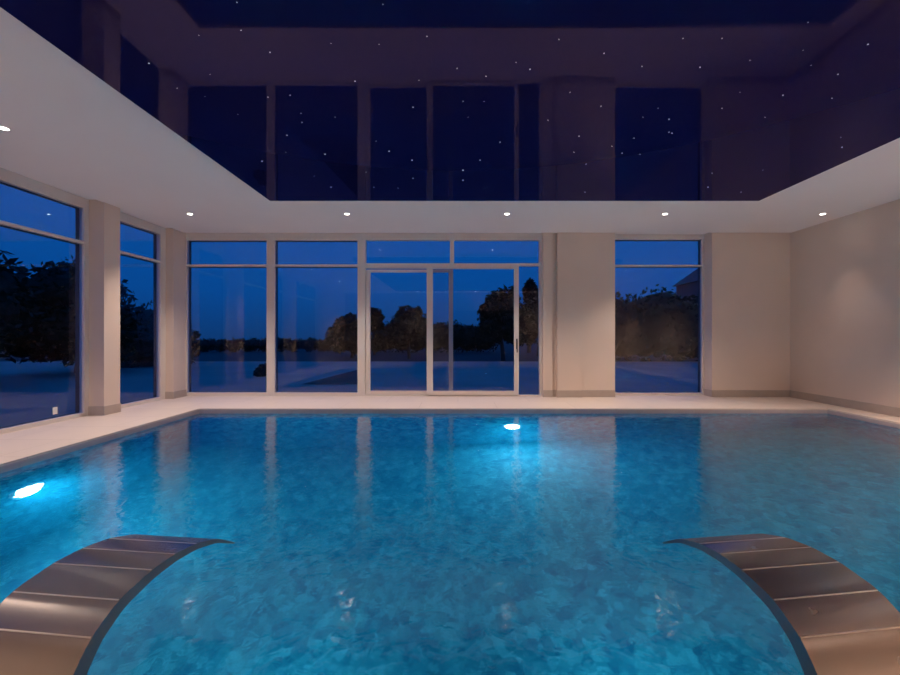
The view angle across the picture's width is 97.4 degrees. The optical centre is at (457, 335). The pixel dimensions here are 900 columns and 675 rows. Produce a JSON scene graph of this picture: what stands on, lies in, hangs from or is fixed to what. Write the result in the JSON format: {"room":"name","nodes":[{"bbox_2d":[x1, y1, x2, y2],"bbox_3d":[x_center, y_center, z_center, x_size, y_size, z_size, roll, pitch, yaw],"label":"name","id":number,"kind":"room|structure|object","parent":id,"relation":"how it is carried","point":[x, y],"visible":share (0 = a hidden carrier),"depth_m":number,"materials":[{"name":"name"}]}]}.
{"room":"indoor swimming pool","nodes":[
{"label":"indoor swimming pool","id":0,"kind":"room"},
{"bbox_2d":[166,228,185,391],"bbox_3d":[-5.130,-0.439,7.080,0.290,3.077,0.320,0,0,0],"label":"wall","id":1,"kind":"structure","parent":0,"point":[175,239],"depth_m":6.97,"materials":[{"name":"beige paint"}]},
{"bbox_2d":[165,389,186,398],"bbox_3d":[-5.053,1.037,7.073,0.164,0.124,0.334,0,0,0],"label":"baseboard","id":2,"kind":"structure","parent":1,"relation":"attached to","point":[176,394],"depth_m":6.95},
{"bbox_2d":[186,233,360,395],"bbox_3d":[-3.419,-0.394,7.295,3.285,2.987,0.120,0,0,0],"label":"window","id":3,"kind":"structure","parent":1,"relation":"in","point":[272,239],"depth_m":7.24,"materials":[{"name":"grey metal"}]},
{"bbox_2d":[0,7,899,233],"bbox_3d":[0.415,-1.942,2.410,11.340,0.170,10.220,0,0,0],"label":"ceiling","id":4,"kind":"structure","parent":0,"point":[72,132],"depth_m":5.08,"materials":[{"name":"white paint"}]},
{"bbox_2d":[0,126,11,131],"bbox_3d":[-4.060,-1.854,3.530,0.100,0.006,0.100,0,0,0],"label":"recessed light","id":5,"kind":"object","parent":4,"relation":"in","point":[3,128],"visible":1,"depth_m":3.53,"materials":[{"name":"white"}]},
{"bbox_2d":[0,0,899,200],"bbox_3d":[0.747,-1.843,2.010,6.461,0.127,6.420,0,0,0],"label":"panel","id":6,"kind":"object","parent":4,"relation":"attached to","point":[298,100],"visible":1,"depth_m":2.80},
{"bbox_2d":[0,395,899,466],"bbox_3d":[0.410,1.111,2.390,11.250,0.022,10.080,0,0,0],"label":"floor","id":7,"kind":"structure","parent":0,"point":[15,446],"depth_m":6.08,"materials":[{"name":"stone"}]},
{"bbox_2d":[89,200,119,405],"bbox_3d":[-5.093,-0.439,5.610,0.365,3.077,0.260,0,0,0],"label":"wall pier","id":8,"kind":"object","parent":7,"relation":"on","point":[104,218],"visible":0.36,"depth_m":5.48,"materials":[{"name":"beige paint"}]},
{"bbox_2d":[0,167,88,433],"bbox_3d":[-5.180,-0.394,4.150,0.120,2.987,2.660,0,0,0],"label":"window","id":9,"kind":"structure","parent":8,"relation":"attached to","point":[8,178],"depth_m":5.41,"materials":[{"name":"grey metal"}]},
{"bbox_2d":[88,403,120,414],"bbox_3d":[-5.016,1.037,5.603,0.239,0.124,0.274,0,0,0],"label":"baseboard","id":10,"kind":"object","parent":8,"relation":"attached to","point":[110,409],"visible":1,"depth_m":5.47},
{"bbox_2d":[120,212,165,407],"bbox_3d":[-5.180,-0.394,6.330,0.120,2.987,1.180,0,0,0],"label":"window","id":11,"kind":"structure","parent":8,"relation":"attached to","point":[159,233],"depth_m":6.80,"materials":[{"name":"grey metal"}]},
{"bbox_2d":[0,534,234,674],"bbox_3d":[-1.250,0.953,1.391,0.430,0.293,0.851,0,0,6],"label":"spout","id":12,"kind":"object","parent":7,"relation":"on","point":[56,622],"visible":1,"depth_m":1.25,"materials":[{"name":"metal"}]},
{"bbox_2d":[663,533,899,674],"bbox_3d":[1.174,0.953,1.395,0.430,0.293,0.853,0,0,-7],"label":"spout","id":13,"kind":"object","parent":7,"relation":"on","point":[835,622],"visible":1,"depth_m":1.25,"materials":[{"name":"metal"}]},
{"bbox_2d":[542,232,614,396],"bbox_3d":[2.181,-0.439,7.277,1.298,3.077,0.385,0,0,0],"label":"wall","id":14,"kind":"structure","parent":0,"point":[578,268],"depth_m":7.12,"materials":[{"name":"beige paint"}]},
{"bbox_2d":[361,233,541,395],"bbox_3d":[-0.101,-0.394,7.237,3.350,2.987,0.165,0,0,0],"label":"door","id":15,"kind":"structure","parent":14,"relation":"in","point":[365,274],"depth_m":7.24,"materials":[{"name":"grey metal"}]},
{"bbox_2d":[543,390,614,396],"bbox_3d":[2.181,1.037,7.120,1.298,0.124,0.099,0,0,0],"label":"baseboard","id":16,"kind":"structure","parent":14,"relation":"attached to","point":[546,393],"depth_m":7.11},
{"bbox_2d":[615,234,704,394],"bbox_3d":[3.677,-0.394,7.395,1.831,2.987,0.120,0,0,0],"label":"window","id":17,"kind":"structure","parent":14,"relation":"in","point":[700,238],"depth_m":7.33,"materials":[{"name":"grey metal"}]},
{"bbox_2d":[705,233,789,389],"bbox_3d":[5.332,-0.439,7.320,1.507,3.077,0.400,0,0,0],"label":"wall","id":18,"kind":"structure","parent":0,"point":[747,275],"depth_m":7.12,"materials":[{"name":"beige paint"}]},
{"bbox_2d":[704,389,711,396],"bbox_3d":[4.571,1.037,7.218,0.014,0.124,0.224,0,0,0],"label":"baseboard reveal","id":19,"kind":"structure","parent":18,"relation":"attached to","point":[707,392],"depth_m":7.20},
{"bbox_2d":[712,390,789,396],"bbox_3d":[5.282,1.037,7.113,1.407,0.124,0.014,0,0,0],"label":"baseboard","id":20,"kind":"structure","parent":18,"relation":"attached to","point":[715,393],"depth_m":7.11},
{"bbox_2d":[790,199,899,407],"bbox_3d":[6.085,-0.439,2.460,0.200,3.077,10.120,0,0,0],"label":"wall","id":21,"kind":"structure","parent":0,"point":[845,270],"depth_m":6.07,"materials":[{"name":"beige paint"}]},
{"bbox_2d":[790,390,899,416],"bbox_3d":[5.978,1.037,2.253,0.014,0.124,9.706,0,0,0],"label":"baseboard","id":22,"kind":"structure","parent":21,"relation":"attached to","point":[881,409],"depth_m":6.04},
{"bbox_3d":[0.837,2.200,3.560,9.525,2.000,4.860,0,0,0],"label":"floor","id":23,"kind":"structure","parent":0,"visible":0},
{"bbox_2d":[0,413,899,674],"bbox_3d":[0.838,1.165,3.560,9.545,0.001,4.880,0,0,0],"label":"water","id":24,"kind":"object","parent":23,"relation":"in","point":[366,543],"visible":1,"depth_m":2.43,"materials":[{"name":"blue liquid"}]},
{"bbox_2d":[0,410,899,471],"bbox_3d":[0.838,1.171,3.560,10.225,0.098,5.560,0,0,0],"label":"pool edge","id":25,"kind":"structure","parent":23,"relation":"on","point":[44,456],"depth_m":5.99,"materials":[{"name":"beige stone"}]},
{"label":"outside","id":26,"kind":"structure","parent":0,"visible":0},
{"bbox_2d":[304,370,357,383],"bbox_3d":[-2.945,1.148,12.100,1.590,0.001,5.400,0,0,0],"label":"grass bed","id":27,"kind":"object","parent":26,"point":[351,377],"visible":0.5,"depth_m":10.43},
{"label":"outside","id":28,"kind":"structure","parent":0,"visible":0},
{"bbox_2d":[0,340,697,360],"bbox_3d":[0.000,1.385,40.000,180.000,0.350,160.000,0,0,0],"label":"lawn","id":29,"kind":"structure","parent":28,"point":[302,355],"depth_m":23.32,"materials":[{"name":"green plant"}]},
{"bbox_2d":[195,337,336,351],"bbox_3d":[-16.194,0.667,29.971,16.243,1.364,1.676,0,0,0],"label":"hedge","id":30,"kind":"object","parent":29,"relation":"on","point":[310,344],"visible":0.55,"depth_m":29.74,"materials":[{"name":"green plant"}]},
{"bbox_2d":[325,312,373,357],"bbox_3d":[-6.054,-0.083,22.027,2.597,2.586,2.849,0,0,0],"label":"tree","id":31,"kind":"object","parent":29,"relation":"on","point":[343,335],"visible":0.77,"depth_m":21.21,"materials":[{"name":"green plant"}]},
{"bbox_2d":[371,307,384,354],"bbox_3d":[-5.405,-0.336,24.987,1.675,3.092,1.716,0,0,0],"label":"tree","id":32,"kind":"object","parent":29,"relation":"on","point":[377,318],"visible":0.68,"depth_m":24.63,"materials":[{"name":"green plant"}]},
{"bbox_2d":[384,305,433,358],"bbox_3d":[-2.608,-0.260,21.066,2.664,2.940,2.757,0,0,0],"label":"tree","id":33,"kind":"object","parent":29,"relation":"on","point":[408,325],"visible":0.96,"depth_m":20.31,"materials":[{"name":"green plant"}]},
{"bbox_2d":[371,319,499,352],"bbox_3d":[-1.686,0.064,29.015,10.176,2.636,2.924,0,0,0],"label":"hedge","id":34,"kind":"object","parent":29,"relation":"on","point":[464,337],"visible":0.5,"depth_m":28.36,"materials":[{"name":"green plant"}]},
{"bbox_2d":[476,284,531,360],"bbox_3d":[2.143,-0.640,19.035,2.711,3.700,2.698,0,0,0],"label":"tree","id":35,"kind":"object","parent":29,"relation":"on","point":[496,317],"visible":0.82,"depth_m":18.31,"materials":[{"name":"green plant"}]},
{"bbox_2d":[521,291,537,355],"bbox_3d":[4.863,-0.848,23.913,3.443,4.116,3.238,0,0,0],"label":"tree","id":36,"kind":"object","parent":29,"relation":"on","point":[530,314],"visible":0.27,"depth_m":23.14,"materials":[{"name":"green plant"}]},
{"bbox_2d":[522,277,537,352],"bbox_3d":[5.234,-1.512,28.463,1.325,5.444,1.345,0,0,0],"label":"conifer","id":37,"kind":"object","parent":29,"relation":"on","point":[530,286],"visible":0.54,"depth_m":28.23,"materials":[{"name":"green plant"}]},
{"bbox_2d":[615,284,697,360],"bbox_3d":[10.457,-0.554,19.066,10.930,3.752,4.146,0,0,0],"label":"trees","id":38,"kind":"object","parent":29,"relation":"on","point":[657,324],"visible":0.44,"depth_m":17.82,"materials":[{"name":"green plant"}]},
{"bbox_2d":[672,269,697,301],"bbox_3d":[17.177,-1.990,24.500,5.450,6.400,4.400,0,0,0],"label":"house","id":39,"kind":"structure","parent":29,"relation":"on","point":[688,286],"depth_m":25.22,"materials":[{"name":"grey"}]},
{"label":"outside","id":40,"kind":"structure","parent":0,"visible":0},
{"bbox_2d":[0,361,697,426],"bbox_3d":[4.000,1.210,3.000,52.000,0.100,30.000,0,0,0],"label":"ground","id":41,"kind":"structure","parent":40,"point":[29,391],"depth_m":10.53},
{"bbox_2d":[0,250,46,357],"bbox_3d":[-12.012,-1.174,8.058,5.069,4.955,5.054,0,0,0],"label":"tree","id":42,"kind":"object","parent":41,"relation":"on","point":[13,286],"visible":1,"depth_m":8.94,"materials":[{"name":"green plant"}]},
{"bbox_2d":[1,255,150,372],"bbox_3d":[-12.010,-0.678,12.290,4.063,3.777,3.681,0,0,0],"label":"tree","id":43,"kind":"object","parent":41,"relation":"on","point":[53,338],"visible":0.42,"depth_m":11.37,"materials":[{"name":"green plant"}]},
{"bbox_2d":[74,300,203,367],"bbox_3d":[-12.548,-0.102,15.607,3.693,2.858,3.947,0,0,29],"label":"tree","id":44,"kind":"object","parent":41,"relation":"on","point":[146,360],"visible":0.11,"depth_m":15.11,"materials":[{"name":"green plant"}]},
{"bbox_2d":[253,362,266,376],"bbox_3d":[-5.604,0.993,11.483,0.618,0.483,0.658,0,0,0],"label":"shrub","id":45,"kind":"object","parent":41,"relation":"on","point":[261,370],"visible":0.62,"depth_m":11.30,"materials":[{"name":"green plant"}]}
]}

